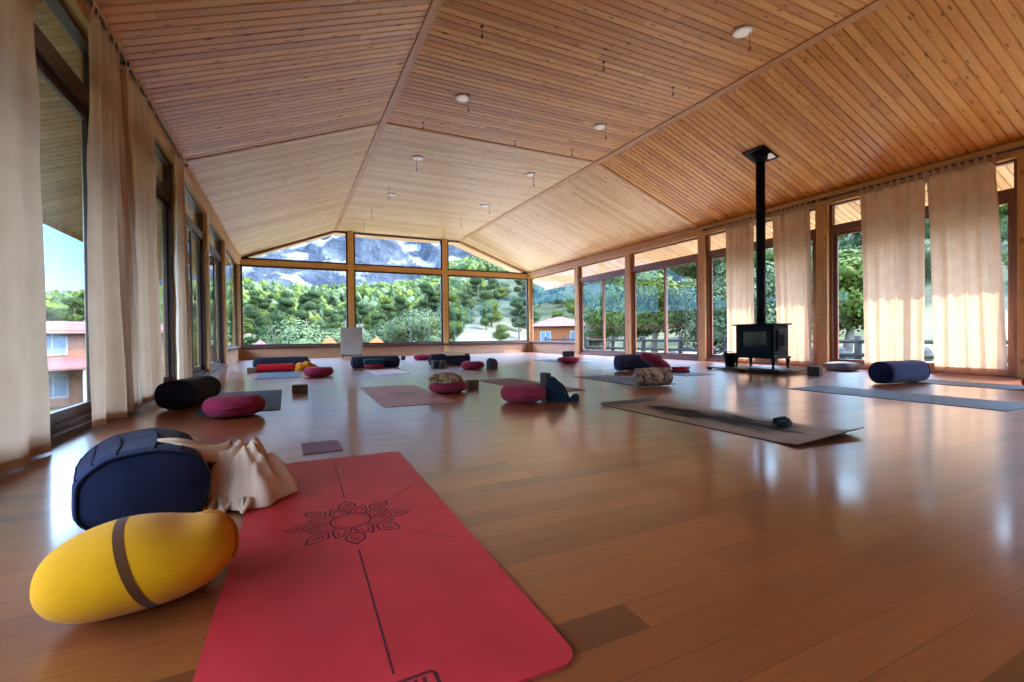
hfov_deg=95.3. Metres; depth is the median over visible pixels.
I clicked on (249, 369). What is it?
block
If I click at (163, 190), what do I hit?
window
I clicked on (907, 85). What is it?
ceiling
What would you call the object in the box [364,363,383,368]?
round cushion
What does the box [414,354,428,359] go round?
round cushion
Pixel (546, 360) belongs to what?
yoga mat
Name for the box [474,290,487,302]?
tree
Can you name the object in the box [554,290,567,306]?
tree
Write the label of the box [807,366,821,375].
block
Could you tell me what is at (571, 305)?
broadleaf tree
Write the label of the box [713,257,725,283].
broadleaf tree
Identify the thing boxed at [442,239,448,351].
post
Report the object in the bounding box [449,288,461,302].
tree
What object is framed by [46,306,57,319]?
pine tree
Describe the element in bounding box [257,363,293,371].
rolled blanket
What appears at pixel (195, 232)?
window
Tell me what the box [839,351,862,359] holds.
rock
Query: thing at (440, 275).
window
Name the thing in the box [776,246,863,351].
broadleaf tree
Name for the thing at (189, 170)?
trim
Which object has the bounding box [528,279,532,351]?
post
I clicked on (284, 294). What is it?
pine tree
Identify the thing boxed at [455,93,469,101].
recessed light
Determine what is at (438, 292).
broadleaf tree
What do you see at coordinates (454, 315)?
broadleaf tree
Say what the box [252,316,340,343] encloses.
tree
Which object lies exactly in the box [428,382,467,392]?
round cushion
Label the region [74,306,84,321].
pine tree
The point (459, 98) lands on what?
diffuser
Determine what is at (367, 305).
tree
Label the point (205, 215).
post
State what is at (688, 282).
broadleaf tree
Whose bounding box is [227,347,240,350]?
sill
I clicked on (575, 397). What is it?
clothes
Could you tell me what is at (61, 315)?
pine tree
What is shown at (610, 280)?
pine tree
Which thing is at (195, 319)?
broadleaf tree
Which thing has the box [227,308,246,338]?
pine tree
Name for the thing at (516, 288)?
pine tree
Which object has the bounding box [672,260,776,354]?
tree
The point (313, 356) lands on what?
baseboard
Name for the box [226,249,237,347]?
window
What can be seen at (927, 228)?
pine tree
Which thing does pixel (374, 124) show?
trim
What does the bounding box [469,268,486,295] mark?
pine tree
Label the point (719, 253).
window
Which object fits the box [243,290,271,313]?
pine tree
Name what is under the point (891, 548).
floor
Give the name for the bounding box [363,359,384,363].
folded blanket
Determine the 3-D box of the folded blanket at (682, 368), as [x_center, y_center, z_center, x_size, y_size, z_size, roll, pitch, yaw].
[2.821,0.474,7.805,0.270,0.090,0.143,-1,1,-14]
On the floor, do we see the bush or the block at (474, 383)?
the block at (474, 383)
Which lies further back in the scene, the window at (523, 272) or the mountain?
the mountain
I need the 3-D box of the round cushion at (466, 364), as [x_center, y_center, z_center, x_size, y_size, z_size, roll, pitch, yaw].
[-0.781,0.473,9.229,0.478,0.154,0.499,-1,1,-26]
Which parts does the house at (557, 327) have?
pane, pane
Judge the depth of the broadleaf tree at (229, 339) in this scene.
23.79 m
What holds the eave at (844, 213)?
attached to the roof
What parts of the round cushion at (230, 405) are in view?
handle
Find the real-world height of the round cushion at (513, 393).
0.168 m
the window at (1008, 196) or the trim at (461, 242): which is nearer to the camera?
the window at (1008, 196)
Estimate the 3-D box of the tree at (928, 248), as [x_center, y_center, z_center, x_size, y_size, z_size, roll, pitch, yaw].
[29.895,-5.971,34.326,3.593,3.632,4.199,-1,1,-34]
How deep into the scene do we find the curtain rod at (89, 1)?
4.22 m
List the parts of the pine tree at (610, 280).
crown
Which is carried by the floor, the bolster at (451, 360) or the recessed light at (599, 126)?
the bolster at (451, 360)
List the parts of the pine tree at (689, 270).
crown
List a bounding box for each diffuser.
[457,96,468,101]
[594,125,604,129]
[734,28,750,37]
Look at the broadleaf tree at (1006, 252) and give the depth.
24.88 m
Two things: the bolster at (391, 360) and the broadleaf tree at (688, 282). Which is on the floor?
the bolster at (391, 360)
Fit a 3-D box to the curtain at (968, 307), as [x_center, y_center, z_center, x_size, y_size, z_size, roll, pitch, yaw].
[6.493,-1.074,6.708,0.106,3.005,0.886,-1,1,-26]
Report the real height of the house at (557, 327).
4.950 m
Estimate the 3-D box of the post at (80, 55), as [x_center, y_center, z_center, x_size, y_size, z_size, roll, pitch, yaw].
[-3.436,-0.847,3.912,0.190,2.960,0.200,-1,1,-26]
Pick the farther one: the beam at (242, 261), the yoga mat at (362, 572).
the beam at (242, 261)
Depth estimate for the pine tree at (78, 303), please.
60.58 m
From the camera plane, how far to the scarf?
5.26 m
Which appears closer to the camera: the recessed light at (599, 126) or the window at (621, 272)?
the recessed light at (599, 126)
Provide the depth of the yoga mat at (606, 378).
6.66 m
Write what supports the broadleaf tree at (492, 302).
on the ground
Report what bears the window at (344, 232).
attached to the beam at (242, 261)
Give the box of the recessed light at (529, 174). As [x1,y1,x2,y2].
[525,172,535,176]
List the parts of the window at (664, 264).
sash, sash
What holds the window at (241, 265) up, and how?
in the wall at (300, 351)
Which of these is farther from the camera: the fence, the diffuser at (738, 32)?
the fence
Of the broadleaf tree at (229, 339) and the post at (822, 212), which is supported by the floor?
the post at (822, 212)
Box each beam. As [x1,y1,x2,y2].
[43,0,239,263]
[240,259,527,278]
[528,145,1023,278]
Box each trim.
[86,0,240,259]
[186,122,379,161]
[248,231,334,256]
[333,0,443,230]
[386,123,595,162]
[458,0,892,240]
[459,241,522,271]
[528,140,1023,274]
[599,164,699,227]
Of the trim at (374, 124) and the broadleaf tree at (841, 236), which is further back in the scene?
the broadleaf tree at (841, 236)
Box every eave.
[34,0,232,279]
[533,163,1013,289]
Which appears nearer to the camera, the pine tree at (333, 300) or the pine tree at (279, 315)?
the pine tree at (279, 315)
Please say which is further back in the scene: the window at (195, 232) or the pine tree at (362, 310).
the pine tree at (362, 310)
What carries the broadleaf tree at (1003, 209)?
on the ground
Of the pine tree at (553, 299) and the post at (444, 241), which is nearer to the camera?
the post at (444, 241)
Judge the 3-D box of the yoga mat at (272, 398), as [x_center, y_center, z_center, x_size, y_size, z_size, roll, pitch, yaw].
[-2.761,0.614,4.844,0.660,0.005,1.830,-1,1,-26]
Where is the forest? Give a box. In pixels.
[46,236,844,325]
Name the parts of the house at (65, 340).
pane, pane, pane, pane, porch post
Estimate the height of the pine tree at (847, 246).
4.943 m
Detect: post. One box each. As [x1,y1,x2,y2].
[79,54,86,400]
[160,164,176,379]
[195,212,210,373]
[215,240,227,365]
[233,264,240,359]
[347,231,354,356]
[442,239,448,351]
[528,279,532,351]
[574,266,579,353]
[625,254,631,353]
[698,235,706,360]
[816,205,829,367]
[1017,156,1023,377]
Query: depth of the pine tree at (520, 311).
68.06 m
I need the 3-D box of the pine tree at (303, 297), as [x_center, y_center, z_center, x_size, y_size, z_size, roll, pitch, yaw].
[-46.665,-8.016,104.853,3.689,6.150,3.997,-1,1,3]
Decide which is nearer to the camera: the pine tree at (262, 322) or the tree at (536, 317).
the pine tree at (262, 322)
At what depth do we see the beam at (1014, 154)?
9.86 m
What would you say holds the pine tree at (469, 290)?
on the ground
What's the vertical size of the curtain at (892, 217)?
2.995 m
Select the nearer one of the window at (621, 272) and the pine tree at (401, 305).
the window at (621, 272)
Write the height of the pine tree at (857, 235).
5.191 m
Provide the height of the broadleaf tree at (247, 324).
3.659 m
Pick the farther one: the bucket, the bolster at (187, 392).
the bucket
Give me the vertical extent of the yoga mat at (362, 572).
0.006 m
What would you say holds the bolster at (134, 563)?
on the floor
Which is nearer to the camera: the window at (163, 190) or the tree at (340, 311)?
the window at (163, 190)
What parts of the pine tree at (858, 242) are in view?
crown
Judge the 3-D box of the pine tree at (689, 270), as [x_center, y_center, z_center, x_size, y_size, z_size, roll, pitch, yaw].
[10.963,-3.336,30.898,5.735,8.714,4.673,-1,1,-17]
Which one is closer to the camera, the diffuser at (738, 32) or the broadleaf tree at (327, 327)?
the diffuser at (738, 32)
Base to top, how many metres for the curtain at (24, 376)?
3.060 m
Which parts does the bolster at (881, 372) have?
panel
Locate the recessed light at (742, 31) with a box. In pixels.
[732,25,752,37]
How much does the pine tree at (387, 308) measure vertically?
5.171 m
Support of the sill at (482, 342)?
attached to the wall at (300, 351)
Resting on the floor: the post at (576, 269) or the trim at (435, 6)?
the post at (576, 269)
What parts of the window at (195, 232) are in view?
sash, sash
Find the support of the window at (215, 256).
attached to the beam at (78, 9)
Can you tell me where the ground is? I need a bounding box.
[50,222,1007,411]
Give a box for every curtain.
[0,0,51,471]
[87,0,140,427]
[119,54,162,404]
[173,145,192,379]
[724,216,754,361]
[771,201,811,363]
[860,172,925,365]
[925,153,1006,372]
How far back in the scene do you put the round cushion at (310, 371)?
7.62 m
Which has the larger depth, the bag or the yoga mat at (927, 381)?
the bag
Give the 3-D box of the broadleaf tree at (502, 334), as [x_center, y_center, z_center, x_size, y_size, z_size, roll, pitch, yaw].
[-1.129,-0.660,47.147,1.745,2.166,1.649,0,1,31]
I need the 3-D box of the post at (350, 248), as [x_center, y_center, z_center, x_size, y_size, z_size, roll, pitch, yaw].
[-5.514,-1.604,15.974,0.190,4.271,0.180,-1,1,-26]
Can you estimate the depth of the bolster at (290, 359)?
9.34 m
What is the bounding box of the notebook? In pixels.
[301,440,342,454]
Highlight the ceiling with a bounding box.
[95,0,1023,272]
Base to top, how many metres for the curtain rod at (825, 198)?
0.052 m
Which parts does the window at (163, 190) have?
sash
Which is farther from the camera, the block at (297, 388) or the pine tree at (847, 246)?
the pine tree at (847, 246)
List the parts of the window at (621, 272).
sash, sash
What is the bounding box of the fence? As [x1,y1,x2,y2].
[544,336,1007,361]
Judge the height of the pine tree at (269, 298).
5.570 m
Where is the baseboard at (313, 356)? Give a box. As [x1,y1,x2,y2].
[241,350,528,359]
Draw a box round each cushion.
[202,394,265,417]
[303,367,333,376]
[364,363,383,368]
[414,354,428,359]
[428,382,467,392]
[460,361,483,368]
[500,383,546,402]
[557,357,579,362]
[640,352,670,368]
[824,362,861,370]
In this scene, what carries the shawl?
on the yoga mat at (362, 572)
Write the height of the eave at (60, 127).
0.785 m
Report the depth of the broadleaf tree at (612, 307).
26.13 m
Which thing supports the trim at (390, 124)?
attached to the ceiling
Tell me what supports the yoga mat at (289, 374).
on the floor
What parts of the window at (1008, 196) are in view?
sash, sash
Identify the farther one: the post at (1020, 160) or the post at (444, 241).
the post at (444, 241)
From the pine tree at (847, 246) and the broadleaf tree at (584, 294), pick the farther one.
the broadleaf tree at (584, 294)
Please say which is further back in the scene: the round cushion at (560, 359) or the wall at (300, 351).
the wall at (300, 351)
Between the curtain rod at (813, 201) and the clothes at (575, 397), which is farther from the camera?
the curtain rod at (813, 201)
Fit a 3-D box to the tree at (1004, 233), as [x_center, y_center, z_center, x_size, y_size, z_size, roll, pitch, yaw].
[36.682,-7.776,33.542,3.012,3.037,3.990,-1,1,4]
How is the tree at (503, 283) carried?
on the ground
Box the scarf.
[428,372,463,382]
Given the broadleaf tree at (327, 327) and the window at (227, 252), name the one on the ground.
the broadleaf tree at (327, 327)
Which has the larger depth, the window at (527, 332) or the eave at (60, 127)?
the window at (527, 332)
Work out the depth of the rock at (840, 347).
17.87 m
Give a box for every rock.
[812,346,847,357]
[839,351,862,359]
[924,346,932,361]
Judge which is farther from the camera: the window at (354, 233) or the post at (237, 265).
the window at (354, 233)
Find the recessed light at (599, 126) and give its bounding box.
[593,123,605,129]
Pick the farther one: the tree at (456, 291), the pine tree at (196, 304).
the tree at (456, 291)
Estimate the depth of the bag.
9.08 m
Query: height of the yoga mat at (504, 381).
0.005 m
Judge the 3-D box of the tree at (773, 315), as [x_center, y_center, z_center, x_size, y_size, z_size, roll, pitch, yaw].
[18.318,-2.538,33.399,3.306,3.668,4.379,0,1,20]
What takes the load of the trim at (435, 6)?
attached to the ceiling
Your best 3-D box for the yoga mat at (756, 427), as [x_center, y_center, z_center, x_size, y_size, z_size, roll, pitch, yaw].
[1.500,0.557,3.562,0.678,0.053,1.817,-1,1,-26]
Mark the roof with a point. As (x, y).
(458, 245)
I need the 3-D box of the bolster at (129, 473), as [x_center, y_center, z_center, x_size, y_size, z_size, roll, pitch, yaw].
[-1.363,0.491,1.733,0.378,0.278,0.590,-1,1,-40]
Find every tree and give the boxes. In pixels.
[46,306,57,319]
[46,310,69,320]
[48,297,84,321]
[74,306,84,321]
[74,314,83,321]
[193,303,196,320]
[193,317,196,334]
[193,330,248,366]
[194,304,227,340]
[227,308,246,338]
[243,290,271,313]
[243,317,254,338]
[244,298,261,311]
[244,308,269,344]
[250,309,273,327]
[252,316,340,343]
[253,310,290,342]
[263,294,276,311]
[274,290,294,314]
[277,299,295,317]
[286,315,296,327]
[294,301,321,332]
[296,292,309,309]
[307,290,322,315]
[316,320,326,332]
[320,308,341,335]
[323,306,345,324]
[324,328,340,342]
[325,322,341,331]
[326,296,338,309]
[356,295,368,326]
[357,301,375,315]
[362,315,373,335]
[362,322,412,342]
[369,312,385,333]
[378,297,391,308]
[379,303,396,323]
[394,296,406,317]
[405,300,411,314]
[408,315,438,341]
[413,282,439,313]
[432,316,454,340]
[435,290,440,306]
[436,303,470,340]
[438,291,458,306]
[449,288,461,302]
[452,293,474,331]
[459,300,474,314]
[466,287,477,303]
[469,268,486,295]
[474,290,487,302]
[477,303,495,329]
[478,278,500,299]
[479,299,503,326]
[492,324,510,340]
[494,287,506,302]
[497,285,512,300]
[498,281,510,290]
[509,295,517,308]
[510,301,525,338]
[510,305,525,330]
[513,280,522,298]
[515,280,538,305]
[533,288,546,306]
[533,308,542,323]
[543,287,562,311]
[551,310,563,317]
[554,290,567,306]
[565,295,583,318]
[583,291,590,303]
[583,304,624,349]
[583,305,593,313]
[584,289,621,349]
[585,293,599,307]
[588,272,648,336]
[606,276,624,346]
[613,270,694,351]
[636,259,722,345]
[669,278,695,337]
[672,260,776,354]
[690,258,725,286]
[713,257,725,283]
[754,248,774,276]
[766,293,776,322]
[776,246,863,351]
[839,232,861,250]
[839,234,847,243]
[839,244,860,290]
[845,232,861,248]
[925,219,930,278]
[925,239,930,279]
[999,204,1007,229]
[1000,216,1007,245]
[1002,248,1007,289]
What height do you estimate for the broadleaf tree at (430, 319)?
3.860 m
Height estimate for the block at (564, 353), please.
0.125 m
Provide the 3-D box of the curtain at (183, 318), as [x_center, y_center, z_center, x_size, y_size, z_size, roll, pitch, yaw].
[-4.379,-0.946,6.229,0.088,3.015,1.072,-1,1,-26]
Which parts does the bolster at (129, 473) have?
panel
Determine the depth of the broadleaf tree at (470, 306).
77.26 m
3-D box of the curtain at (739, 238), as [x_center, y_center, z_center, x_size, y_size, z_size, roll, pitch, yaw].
[4.888,-1.081,10.037,0.091,3.025,0.750,-1,1,-26]
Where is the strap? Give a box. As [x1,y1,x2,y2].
[772,416,792,426]
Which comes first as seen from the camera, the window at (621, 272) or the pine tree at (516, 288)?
the window at (621, 272)
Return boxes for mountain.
[159,235,473,287]
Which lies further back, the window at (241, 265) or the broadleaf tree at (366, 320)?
the broadleaf tree at (366, 320)
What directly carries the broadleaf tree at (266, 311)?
on the ground
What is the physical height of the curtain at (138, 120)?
3.025 m
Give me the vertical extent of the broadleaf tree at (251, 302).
4.875 m
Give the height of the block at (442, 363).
0.155 m
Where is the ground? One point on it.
(474, 331)
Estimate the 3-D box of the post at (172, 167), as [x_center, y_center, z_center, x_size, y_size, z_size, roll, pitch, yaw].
[-4.592,-0.859,6.307,0.190,2.960,0.200,-1,1,-26]
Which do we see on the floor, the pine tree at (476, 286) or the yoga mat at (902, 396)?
the yoga mat at (902, 396)
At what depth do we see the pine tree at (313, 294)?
100.64 m
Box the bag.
[486,358,497,368]
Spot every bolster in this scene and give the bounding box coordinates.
[30,510,238,623]
[71,428,211,529]
[154,376,220,408]
[252,356,309,366]
[350,355,400,368]
[428,353,470,365]
[614,354,661,370]
[868,360,929,383]
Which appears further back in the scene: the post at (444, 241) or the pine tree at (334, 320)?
the pine tree at (334, 320)
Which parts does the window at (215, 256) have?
sash, sash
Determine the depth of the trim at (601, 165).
10.40 m
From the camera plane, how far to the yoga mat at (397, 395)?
5.00 m
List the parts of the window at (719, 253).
sash, sash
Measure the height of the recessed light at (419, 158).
0.032 m
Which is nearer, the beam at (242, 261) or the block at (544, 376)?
the block at (544, 376)
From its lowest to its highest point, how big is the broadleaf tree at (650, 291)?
4.138 m
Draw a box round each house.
[46,321,163,407]
[322,337,336,342]
[370,337,382,342]
[525,317,586,340]
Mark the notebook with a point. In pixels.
(329, 445)
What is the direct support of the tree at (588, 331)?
on the ground
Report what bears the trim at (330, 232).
attached to the ceiling
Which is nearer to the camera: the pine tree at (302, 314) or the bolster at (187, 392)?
the bolster at (187, 392)
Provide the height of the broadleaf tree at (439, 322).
3.841 m
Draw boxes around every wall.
[227,349,238,363]
[241,343,528,356]
[531,343,574,353]
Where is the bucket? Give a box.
[723,351,735,366]
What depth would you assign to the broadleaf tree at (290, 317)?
75.58 m
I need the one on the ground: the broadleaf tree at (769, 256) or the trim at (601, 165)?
the broadleaf tree at (769, 256)
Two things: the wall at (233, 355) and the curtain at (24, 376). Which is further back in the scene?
the wall at (233, 355)
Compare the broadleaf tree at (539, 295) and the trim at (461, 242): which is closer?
the trim at (461, 242)
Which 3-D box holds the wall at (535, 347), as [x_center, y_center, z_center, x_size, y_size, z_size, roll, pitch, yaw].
[1.525,0.255,17.449,0.100,0.370,3.300,-1,1,-26]
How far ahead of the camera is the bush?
28.38 m
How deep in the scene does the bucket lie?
8.37 m
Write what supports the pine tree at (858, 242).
on the ground
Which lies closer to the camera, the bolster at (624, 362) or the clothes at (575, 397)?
the clothes at (575, 397)
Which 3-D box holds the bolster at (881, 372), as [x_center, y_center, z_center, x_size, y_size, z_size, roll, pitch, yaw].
[4.848,0.380,5.827,0.817,0.271,0.297,-1,1,-20]
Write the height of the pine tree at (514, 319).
5.023 m
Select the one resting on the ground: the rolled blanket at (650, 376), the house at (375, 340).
the house at (375, 340)
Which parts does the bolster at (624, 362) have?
panel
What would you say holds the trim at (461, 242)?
attached to the ceiling
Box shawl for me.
[157,437,297,513]
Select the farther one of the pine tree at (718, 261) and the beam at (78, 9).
the pine tree at (718, 261)
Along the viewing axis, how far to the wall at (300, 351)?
16.43 m
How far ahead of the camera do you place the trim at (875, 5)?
6.90 m
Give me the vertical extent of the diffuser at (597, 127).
0.017 m
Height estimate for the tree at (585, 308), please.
3.390 m
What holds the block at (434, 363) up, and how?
on the floor
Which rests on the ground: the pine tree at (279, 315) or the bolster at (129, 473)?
the pine tree at (279, 315)
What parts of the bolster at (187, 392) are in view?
panel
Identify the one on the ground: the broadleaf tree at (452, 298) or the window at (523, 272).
the broadleaf tree at (452, 298)
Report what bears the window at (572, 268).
in the wall at (535, 347)
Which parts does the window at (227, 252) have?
pane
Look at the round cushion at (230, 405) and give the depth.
3.72 m
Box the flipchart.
[341,327,362,357]
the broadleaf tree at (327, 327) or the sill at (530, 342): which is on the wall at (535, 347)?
the sill at (530, 342)
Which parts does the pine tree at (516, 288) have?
crown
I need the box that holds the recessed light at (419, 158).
[412,155,423,160]
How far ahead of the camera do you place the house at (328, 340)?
20.69 m
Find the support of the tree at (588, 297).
on the ground
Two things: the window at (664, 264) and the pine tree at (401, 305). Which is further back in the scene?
the pine tree at (401, 305)
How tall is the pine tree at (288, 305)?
5.998 m
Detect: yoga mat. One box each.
[192,389,281,415]
[193,452,572,681]
[255,371,300,378]
[360,385,455,407]
[363,368,410,374]
[479,378,584,391]
[535,359,589,362]
[576,375,673,386]
[601,397,863,445]
[631,370,714,375]
[788,385,1023,410]
[911,379,1023,390]
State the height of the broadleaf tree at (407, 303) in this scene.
4.292 m
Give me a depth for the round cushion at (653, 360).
7.70 m
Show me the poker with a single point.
(748, 368)
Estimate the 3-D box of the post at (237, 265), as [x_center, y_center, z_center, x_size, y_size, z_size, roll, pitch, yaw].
[-8.548,-0.970,14.513,0.190,3.100,0.180,-1,1,-26]
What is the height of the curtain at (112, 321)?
3.045 m
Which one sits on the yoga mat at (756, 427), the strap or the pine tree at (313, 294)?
the strap
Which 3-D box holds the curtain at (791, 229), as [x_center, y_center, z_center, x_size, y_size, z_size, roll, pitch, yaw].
[5.393,-1.081,8.996,0.103,3.015,0.803,-1,1,-27]
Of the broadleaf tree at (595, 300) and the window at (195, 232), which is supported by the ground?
the broadleaf tree at (595, 300)
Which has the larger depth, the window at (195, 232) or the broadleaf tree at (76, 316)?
the broadleaf tree at (76, 316)
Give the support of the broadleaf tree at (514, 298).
on the ground
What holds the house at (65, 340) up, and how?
on the ground
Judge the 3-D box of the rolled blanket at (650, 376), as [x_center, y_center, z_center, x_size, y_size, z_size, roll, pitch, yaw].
[1.732,0.437,5.744,0.443,0.233,0.261,-1,1,-13]
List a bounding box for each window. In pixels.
[34,0,91,445]
[141,140,174,404]
[184,185,208,376]
[209,223,225,372]
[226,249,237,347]
[240,264,348,346]
[241,231,347,264]
[353,232,441,269]
[354,270,442,344]
[447,240,527,273]
[448,275,528,342]
[531,268,574,341]
[578,255,625,355]
[631,237,697,360]
[705,208,816,366]
[829,159,1016,377]
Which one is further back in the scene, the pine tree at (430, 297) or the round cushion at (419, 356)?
the pine tree at (430, 297)
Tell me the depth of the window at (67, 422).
3.35 m
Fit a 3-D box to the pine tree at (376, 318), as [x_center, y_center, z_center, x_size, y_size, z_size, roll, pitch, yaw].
[-18.361,-1.473,63.701,2.359,5.004,2.894,-1,1,-21]
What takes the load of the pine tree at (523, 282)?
on the ground
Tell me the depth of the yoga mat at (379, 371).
8.67 m
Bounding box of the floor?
[0,352,1023,681]
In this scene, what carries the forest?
on the ground
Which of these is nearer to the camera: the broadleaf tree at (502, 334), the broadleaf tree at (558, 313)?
the broadleaf tree at (502, 334)
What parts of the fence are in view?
post, rail, rail, post, rail, rail, post, rail, rail, post, rail, rail, post, rail, rail, post, rail, rail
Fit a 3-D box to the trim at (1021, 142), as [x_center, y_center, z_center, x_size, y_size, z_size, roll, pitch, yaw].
[5.199,-2.644,9.564,0.155,0.070,20.730,-1,1,-26]
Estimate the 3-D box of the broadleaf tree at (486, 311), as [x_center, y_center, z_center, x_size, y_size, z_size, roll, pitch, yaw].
[-3.744,-3.642,69.444,2.672,4.203,3.511,0,1,26]
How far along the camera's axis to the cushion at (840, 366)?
7.71 m
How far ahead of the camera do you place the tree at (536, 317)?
82.28 m
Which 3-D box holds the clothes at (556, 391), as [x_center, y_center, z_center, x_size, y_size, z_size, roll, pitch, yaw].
[0.445,0.463,4.584,0.259,0.240,0.232,0,1,24]
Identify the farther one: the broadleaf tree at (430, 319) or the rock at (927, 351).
the broadleaf tree at (430, 319)
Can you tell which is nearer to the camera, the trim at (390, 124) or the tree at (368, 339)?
the trim at (390, 124)
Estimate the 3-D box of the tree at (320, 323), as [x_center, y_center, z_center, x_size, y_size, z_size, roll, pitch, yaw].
[-32.958,-2.306,79.953,3.246,2.792,2.617,0,1,14]
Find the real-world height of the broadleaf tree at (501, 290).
3.697 m
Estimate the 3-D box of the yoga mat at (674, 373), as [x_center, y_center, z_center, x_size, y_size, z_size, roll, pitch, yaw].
[2.525,0.524,8.017,0.600,0.005,1.850,-1,1,-25]
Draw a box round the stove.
[706,144,806,374]
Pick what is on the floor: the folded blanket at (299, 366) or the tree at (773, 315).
the folded blanket at (299, 366)
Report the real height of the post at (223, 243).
2.960 m
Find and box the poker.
[748,368,791,371]
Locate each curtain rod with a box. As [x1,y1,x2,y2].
[88,0,187,166]
[702,200,815,230]
[820,146,1023,200]
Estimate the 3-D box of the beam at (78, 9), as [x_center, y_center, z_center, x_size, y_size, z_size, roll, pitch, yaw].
[-4.024,-2.420,5.113,0.200,0.175,20.730,-1,1,-26]
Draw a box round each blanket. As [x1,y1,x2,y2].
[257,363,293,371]
[294,361,316,370]
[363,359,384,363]
[442,352,465,355]
[633,367,672,385]
[671,366,689,371]
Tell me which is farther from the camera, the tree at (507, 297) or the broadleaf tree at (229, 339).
the tree at (507, 297)
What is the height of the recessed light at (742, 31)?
0.032 m
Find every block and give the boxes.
[247,367,256,372]
[292,384,307,392]
[431,360,438,367]
[439,360,446,367]
[465,379,478,388]
[540,372,550,386]
[562,351,573,356]
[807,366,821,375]
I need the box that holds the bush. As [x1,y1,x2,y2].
[381,308,440,341]
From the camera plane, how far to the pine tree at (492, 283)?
88.89 m
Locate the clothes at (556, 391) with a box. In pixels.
[545,376,569,401]
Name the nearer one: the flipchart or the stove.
the stove
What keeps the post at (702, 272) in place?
on the floor
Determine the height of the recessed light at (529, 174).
0.032 m
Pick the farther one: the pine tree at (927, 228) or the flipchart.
the pine tree at (927, 228)
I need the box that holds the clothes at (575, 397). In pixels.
[570,393,578,401]
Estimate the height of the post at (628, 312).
2.960 m
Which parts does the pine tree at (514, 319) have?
crown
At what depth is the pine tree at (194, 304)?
72.91 m
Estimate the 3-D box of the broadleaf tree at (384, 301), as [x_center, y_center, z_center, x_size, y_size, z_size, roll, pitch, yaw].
[-30.433,-8.233,111.980,3.512,4.689,3.982,-1,1,-20]
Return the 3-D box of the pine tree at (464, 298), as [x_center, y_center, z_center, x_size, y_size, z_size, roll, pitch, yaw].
[-6.811,-3.878,64.632,2.984,5.713,3.496,-1,1,-41]
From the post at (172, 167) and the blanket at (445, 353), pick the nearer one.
the post at (172, 167)
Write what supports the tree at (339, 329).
on the ground
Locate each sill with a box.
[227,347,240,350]
[241,342,529,348]
[530,342,574,343]

